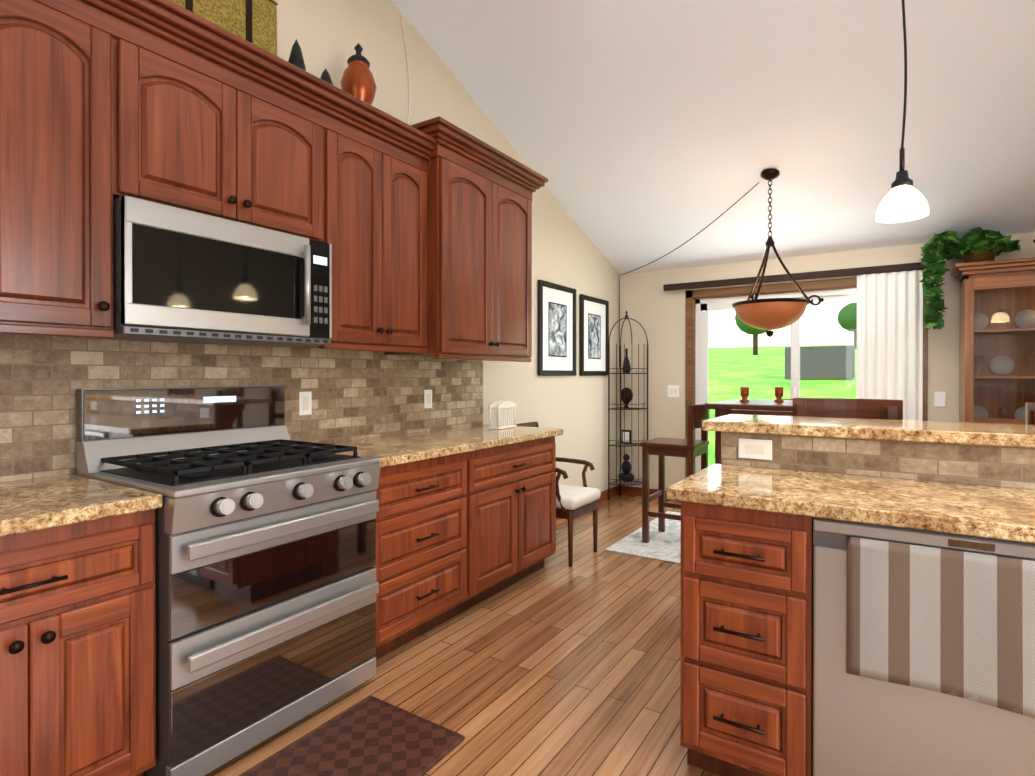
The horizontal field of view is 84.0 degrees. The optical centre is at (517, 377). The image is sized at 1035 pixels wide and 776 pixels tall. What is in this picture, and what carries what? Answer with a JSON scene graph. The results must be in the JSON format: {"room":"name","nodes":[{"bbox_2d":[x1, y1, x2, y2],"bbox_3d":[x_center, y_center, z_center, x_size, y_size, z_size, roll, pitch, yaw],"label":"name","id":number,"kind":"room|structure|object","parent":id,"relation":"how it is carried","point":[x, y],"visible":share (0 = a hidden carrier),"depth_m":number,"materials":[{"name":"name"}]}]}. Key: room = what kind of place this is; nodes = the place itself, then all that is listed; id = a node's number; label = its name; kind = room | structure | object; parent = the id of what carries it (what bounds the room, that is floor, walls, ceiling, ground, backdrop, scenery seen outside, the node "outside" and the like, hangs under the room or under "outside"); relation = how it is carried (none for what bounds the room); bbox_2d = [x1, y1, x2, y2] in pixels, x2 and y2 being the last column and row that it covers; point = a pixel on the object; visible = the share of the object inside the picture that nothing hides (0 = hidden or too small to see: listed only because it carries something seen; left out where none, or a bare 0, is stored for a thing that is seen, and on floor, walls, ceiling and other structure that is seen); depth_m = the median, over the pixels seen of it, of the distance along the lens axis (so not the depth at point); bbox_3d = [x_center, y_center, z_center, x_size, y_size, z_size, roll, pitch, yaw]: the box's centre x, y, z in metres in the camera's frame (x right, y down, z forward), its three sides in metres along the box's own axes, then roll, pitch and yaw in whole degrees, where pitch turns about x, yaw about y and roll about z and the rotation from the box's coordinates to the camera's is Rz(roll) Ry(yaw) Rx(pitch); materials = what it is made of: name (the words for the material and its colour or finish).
{"room":"kitchen and dining room","nodes":[
{"label":"kitchen and dining room","id":0,"kind":"room"},
{"bbox_2d":[275,0,617,491],"bbox_3d":[-1.381,-1.407,2.490,0.150,5.323,9.100,0,0,33],"label":"wall","id":1,"kind":"structure","parent":0,"point":[329,35],"depth_m":4.36,"materials":[{"name":"beige paint"}]},
{"bbox_2d":[0,0,123,339],"bbox_3d":[-1.552,-0.647,1.750,0.342,0.990,0.445,0,0,33],"label":"upper cabinet","id":2,"kind":"object","parent":1,"relation":"attached to","point":[62,61],"depth_m":1.72,"materials":[{"name":"brown wood"}]},
{"bbox_2d":[124,20,331,243],"bbox_3d":[-1.209,-0.869,2.278,0.342,0.550,0.816,0,0,33],"label":"upper cabinet","id":3,"kind":"object","parent":1,"relation":"attached to","point":[202,135],"depth_m":2.14,"materials":[{"name":"brown wood"}]},
{"bbox_2d":[74,195,331,346],"bbox_3d":[-1.169,-0.359,2.255,0.431,0.440,0.806,0,0,33],"label":"microwave","id":4,"kind":"object","parent":3,"relation":"attached to","point":[180,275],"visible":0.98,"depth_m":2.07,"materials":[{"name":"silver metal"}]},
{"bbox_2d":[170,0,277,55],"bbox_3d":[-1.233,-1.431,2.232,0.290,0.341,0.490,0,0,33],"label":"trunk","id":5,"kind":"object","parent":3,"relation":"on","point":[254,22],"visible":0.33,"depth_m":2.24,"materials":[{"name":"woven wicker"},{"name":"dark leather"}]},
{"bbox_2d":[288,39,305,70],"bbox_3d":[-0.993,-1.391,2.584,0.084,0.260,0.082,0,0,33],"label":"decorative finial","id":6,"kind":"object","parent":3,"relation":"on","point":[296,58],"depth_m":2.56,"materials":[{"name":"black"}]},
{"bbox_2d":[320,68,332,84],"bbox_3d":[-0.906,-1.362,2.718,0.084,0.200,0.082,0,0,33],"label":"decorative finial","id":7,"kind":"object","parent":3,"relation":"on","point":[325,76],"depth_m":2.70,"materials":[{"name":"black"}]},
{"bbox_2d":[272,116,419,351],"bbox_3d":[-0.802,-0.651,2.905,0.342,0.990,0.677,0,0,33],"label":"upper cabinet","id":8,"kind":"object","parent":1,"relation":"attached to","point":[376,181],"depth_m":2.77,"materials":[{"name":"brown wood"}]},
{"bbox_2d":[340,43,376,104],"bbox_3d":[-0.797,-1.470,2.885,0.176,0.415,0.176,0,0,33],"label":"decorative urn","id":9,"kind":"object","parent":8,"relation":"on","point":[357,80],"visible":0.56,"depth_m":2.83,"materials":[{"name":"orange metal"}]},
{"bbox_2d":[401,15,409,124],"bbox_3d":[-0.670,-1.757,3.437,0.008,0.778,0.074,0,0,33],"label":"cord","id":10,"kind":"object","parent":1,"relation":"attached to","point":[407,68],"visible":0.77,"depth_m":3.45,"materials":[{"name":"beige paint"}]},
{"bbox_2d":[372,140,531,359],"bbox_3d":[-0.352,-0.676,3.536,0.432,1.095,1.008,0,0,33],"label":"upper cabinet","id":11,"kind":"object","parent":1,"relation":"attached to","point":[424,228],"depth_m":3.29,"materials":[{"name":"brown wood"}]},
{"bbox_2d":[538,280,575,375],"bbox_3d":[0.352,-0.409,4.998,0.030,0.790,0.650,0,0,33],"label":"picture frame","id":12,"kind":"object","parent":1,"relation":"attached to","point":[556,329],"visible":1,"depth_m":4.98,"materials":[{"name":"black"}]},
{"bbox_2d":[556,485,619,520],"bbox_3d":[0.540,1.200,5.305,0.018,0.090,1.999,0,0,33],"label":"baseboard","id":13,"kind":"structure","parent":1,"relation":"attached to","point":[615,490],"depth_m":5.94,"materials":[{"name":"brown wood"}]},
{"bbox_2d":[579,294,608,375],"bbox_3d":[0.755,-0.396,5.619,0.030,0.760,0.610,0,0,33],"label":"picture frame","id":14,"kind":"object","parent":1,"relation":"attached to","point":[593,332],"visible":0.98,"depth_m":5.60,"materials":[{"name":"black"}]},
{"bbox_2d":[204,494,719,775],"bbox_3d":[0.612,1.310,1.117,5.100,0.100,9.350,0,0,33],"label":"floor","id":15,"kind":"structure","parent":0,"point":[556,665],"depth_m":2.43,"materials":[{"name":"brown wood"}]},
{"bbox_2d":[0,508,156,775],"bbox_3d":[-1.508,0.821,1.585,0.622,0.875,0.684,0,0,33],"label":"base cabinet","id":16,"kind":"object","parent":15,"relation":"on","point":[78,641],"depth_m":1.54,"materials":[{"name":"brown wood"}]},
{"bbox_2d":[0,472,162,539],"bbox_3d":[-1.802,0.365,1.104,0.651,0.039,1.806,0,0,33],"label":"countertop","id":17,"kind":"structure","parent":16,"relation":"on","point":[33,503],"depth_m":1.61,"materials":[{"name":"beige stone"}]},
{"bbox_2d":[76,386,380,775],"bbox_3d":[-1.039,0.649,2.174,0.717,1.215,0.802,0,0,33],"label":"range","id":18,"kind":"object","parent":15,"relation":"on","point":[266,587],"visible":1,"depth_m":1.99,"materials":[{"name":"silver metal"}]},
{"bbox_2d":[241,696,464,775],"bbox_3d":[-0.664,1.250,1.677,0.470,0.015,1.060,0,0,33],"label":"mat","id":19,"kind":"object","parent":15,"relation":"on","point":[371,736],"visible":0.96,"depth_m":1.93,"materials":[{"name":"fabric"}]},
{"bbox_2d":[374,452,479,659],"bbox_3d":[-0.673,0.816,2.871,0.622,0.875,0.751,0,0,33],"label":"base cabinet","id":20,"kind":"object","parent":15,"relation":"on","point":[427,566],"depth_m":2.69,"materials":[{"name":"brown wood"}]},
{"bbox_2d":[296,424,562,467],"bbox_3d":[-0.419,0.357,3.236,0.651,0.039,1.641,0,0,33],"label":"countertop","id":21,"kind":"structure","parent":20,"relation":"on","point":[405,447],"depth_m":3.03,"materials":[{"name":"beige stone"}]},
{"bbox_2d":[488,401,516,429],"bbox_3d":[-0.098,0.244,3.785,0.090,0.180,0.210,0,0,33],"label":"napkin holder","id":22,"kind":"object","parent":21,"relation":"on","point":[502,418],"visible":1,"depth_m":3.74,"materials":[{"name":"beige paint"}]},
{"bbox_2d":[480,436,555,601],"bbox_3d":[-0.253,0.814,3.519,0.622,0.875,0.942,0,0,33],"label":"base cabinet","id":23,"kind":"object","parent":15,"relation":"on","point":[518,481],"depth_m":3.34,"materials":[{"name":"brown wood"}]},
{"bbox_2d":[513,421,600,566],"bbox_3d":[0.253,0.795,4.090,0.560,0.911,0.440,0,0,33],"label":"armchair","id":24,"kind":"object","parent":15,"relation":"on","point":[573,503],"visible":0.42,"depth_m":3.93,"materials":[{"name":"brown wood"}]},
{"bbox_2d":[608,310,647,499],"bbox_3d":[1.133,0.276,5.876,0.326,1.937,0.326,0,0,33],"label":"rack","id":25,"kind":"object","parent":15,"relation":"on","point":[626,398],"visible":0.94,"depth_m":5.85,"materials":[{"name":"black metal"}]},
{"bbox_2d":[605,511,680,563],"bbox_3d":[1.894,1.243,4.141,2.120,0.011,1.380,0,0,33],"label":"rug","id":26,"kind":"object","parent":15,"relation":"on","point":[665,545],"visible":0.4,"depth_m":4.25,"materials":[{"name":"white fabric"}]},
{"bbox_2d":[640,402,709,542],"bbox_3d":[1.210,0.716,4.357,0.445,1.040,0.440,0,0,33],"label":"stool","id":27,"kind":"object","parent":26,"relation":"on","point":[690,448],"visible":0.67,"depth_m":4.28,"materials":[{"name":"brown wood"}]},
{"bbox_2d":[704,387,792,463],"bbox_3d":[2.012,0.656,4.230,1.000,1.161,0.980,0,0,33],"label":"pub table","id":28,"kind":"object","parent":26,"relation":"on","point":[723,408],"visible":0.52,"depth_m":4.09,"materials":[{"name":"brown wood"}]},
{"bbox_2d":[730,409,792,415],"bbox_3d":[1.597,0.719,3.590,0.440,1.040,0.445,0,0,33],"label":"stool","id":29,"kind":"object","parent":26,"relation":"on","point":[761,412],"visible":0.04,"depth_m":3.42,"materials":[{"name":"brown wood"}]},
{"bbox_2d":[670,498,813,775],"bbox_3d":[0.803,0.820,1.919,0.365,0.874,0.595,0,0,33],"label":"base cabinet","id":30,"kind":"object","parent":15,"relation":"on","point":[747,630],"depth_m":1.68,"materials":[{"name":"brown wood"}]},
{"bbox_2d":[793,398,902,419],"bbox_3d":[1.488,0.680,2.630,0.460,1.150,0.465,0,0,33],"label":"bar stool","id":31,"kind":"object","parent":15,"relation":"on","point":[888,409],"visible":0.08,"depth_m":2.79,"materials":[{"name":"brown wood"}]},
{"bbox_2d":[814,514,1034,775],"bbox_3d":[1.240,0.821,1.636,0.677,0.874,0.595,0,0,33],"label":"dishwasher","id":32,"kind":"object","parent":15,"relation":"on","point":[857,597],"depth_m":1.44,"materials":[{"name":"silver metal"}]},
{"bbox_2d":[666,462,1034,537],"bbox_3d":[1.812,0.404,1.262,2.841,0.120,0.573,0,0,33],"label":"countertop","id":33,"kind":"structure","parent":32,"relation":"on","point":[920,501],"depth_m":1.67,"materials":[{"name":"beige stone"}]},
{"bbox_2d":[702,414,1034,449],"bbox_3d":[2.060,0.193,1.677,2.876,0.038,0.470,0,0,33],"label":"countertop","id":34,"kind":"structure","parent":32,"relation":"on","point":[878,430],"depth_m":2.01,"materials":[{"name":"beige stone"}]},
{"bbox_2d":[950,257,1034,423],"bbox_3d":[3.946,0.210,3.956,1.520,2.080,0.512,0,0,33],"label":"china cabinet","id":35,"kind":"object","parent":15,"relation":"on","point":[997,349],"visible":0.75,"depth_m":4.32,"materials":[{"name":"brown wood"}]},
{"bbox_2d":[919,227,1034,332],"bbox_3d":[3.505,-0.740,4.279,0.854,0.796,0.482,0,0,33],"label":"potted plant","id":36,"kind":"object","parent":35,"relation":"on","point":[978,244],"visible":0.98,"depth_m":4.33,"materials":[{"name":"green plant"}]},
{"bbox_2d":[1026,402,1034,424],"bbox_3d":[2.241,0.681,2.147,0.470,1.150,0.475,0,0,33],"label":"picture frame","id":37,"kind":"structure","parent":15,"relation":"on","point":[1030,413],"depth_m":2.40,"materials":[{"name":"brown wood"}]},
{"bbox_2d":[392,0,1034,273],"bbox_3d":[0.612,-2.631,1.103,5.000,3.203,9.250,0,0,33],"label":"ceiling","id":38,"kind":"structure","parent":0,"point":[638,133],"depth_m":3.69,"materials":[{"name":"white paint"}]},
{"bbox_2d":[619,182,759,366],"bbox_3d":[1.446,-0.786,5.209,0.009,1.362,1.947,0,0,-22],"label":"cord","id":39,"kind":"object","parent":38,"relation":"hanging from","point":[663,256],"visible":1,"depth_m":5.46,"materials":[{"name":"black plastic"}]},
{"bbox_2d":[732,168,823,336],"bbox_3d":[1.849,-0.900,4.155,0.620,1.219,0.617,0,0,33],"label":"chandelier","id":40,"kind":"object","parent":38,"relation":"hanging from","point":[769,314],"visible":1,"depth_m":4.10,"materials":[{"name":"brown glass"}]},
{"bbox_2d":[876,0,928,222],"bbox_3d":[1.412,-1.378,2.109,0.164,1.579,0.164,0,0,33],"label":"pendant light","id":41,"kind":"object","parent":38,"relation":"hanging from","point":[903,200],"visible":1,"depth_m":2.10,"materials":[{"name":"beige glass"}]},
{"bbox_2d":[618,232,1034,489],"bbox_3d":[3.088,0.066,4.930,5.000,2.360,0.150,0,0,33],"label":"wall","id":42,"kind":"structure","parent":0,"point":[652,307],"depth_m":5.80,"materials":[{"name":"beige paint"}]},
{"bbox_2d":[621,485,676,500],"bbox_3d":[1.395,1.198,5.933,0.709,0.090,0.015,0,0,33],"label":"baseboard","id":43,"kind":"structure","parent":42,"relation":"attached to","point":[630,490],"depth_m":6.03,"materials":[{"name":"brown wood"}]},
{"bbox_2d":[667,385,678,396],"bbox_3d":[1.576,0.143,5.815,0.120,0.120,0.010,0,0,33],"label":"light switch","id":44,"kind":"object","parent":42,"relation":"attached to","point":[672,390],"depth_m":5.81,"materials":[{"name":"white plastic"}]},
{"bbox_2d":[663,262,927,290],"bbox_3d":[2.403,-0.900,5.231,2.180,0.060,0.084,0,0,33],"label":"curtain rod","id":45,"kind":"object","parent":42,"relation":"attached to","point":[820,274],"visible":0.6,"depth_m":5.09,"materials":[{"name":"black wood"}]},
{"bbox_2d":[857,270,922,420],"bbox_3d":[3.079,0.178,4.770,0.460,2.098,0.044,0,0,33],"label":"curtain","id":46,"kind":"object","parent":45,"relation":"hanging from","point":[890,335],"visible":0.5,"depth_m":4.75,"materials":[{"name":"white fabric"}]},
{"bbox_2d":[685,277,927,477],"bbox_3d":[2.533,0.193,5.250,1.970,2.105,0.118,0,0,33],"label":"sliding glass door","id":47,"kind":"structure","parent":42,"relation":"in","point":[697,308],"depth_m":5.48,"materials":[{"name":"white"}]},
{"bbox_2d":[934,392,945,406],"bbox_3d":[3.403,0.177,4.631,0.075,0.120,0.007,0,0,33],"label":"light switch","id":48,"kind":"object","parent":42,"relation":"attached to","point":[939,397],"depth_m":4.63,"materials":[{"name":"white plastic"}]},
{"label":"outside","id":49,"kind":"structure","parent":0,"visible":0},
{"bbox_2d":[708,302,856,465],"bbox_3d":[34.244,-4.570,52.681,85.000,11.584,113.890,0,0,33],"label":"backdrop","id":50,"kind":"structure","parent":49,"point":[781,365],"depth_m":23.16,"materials":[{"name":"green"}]}
]}

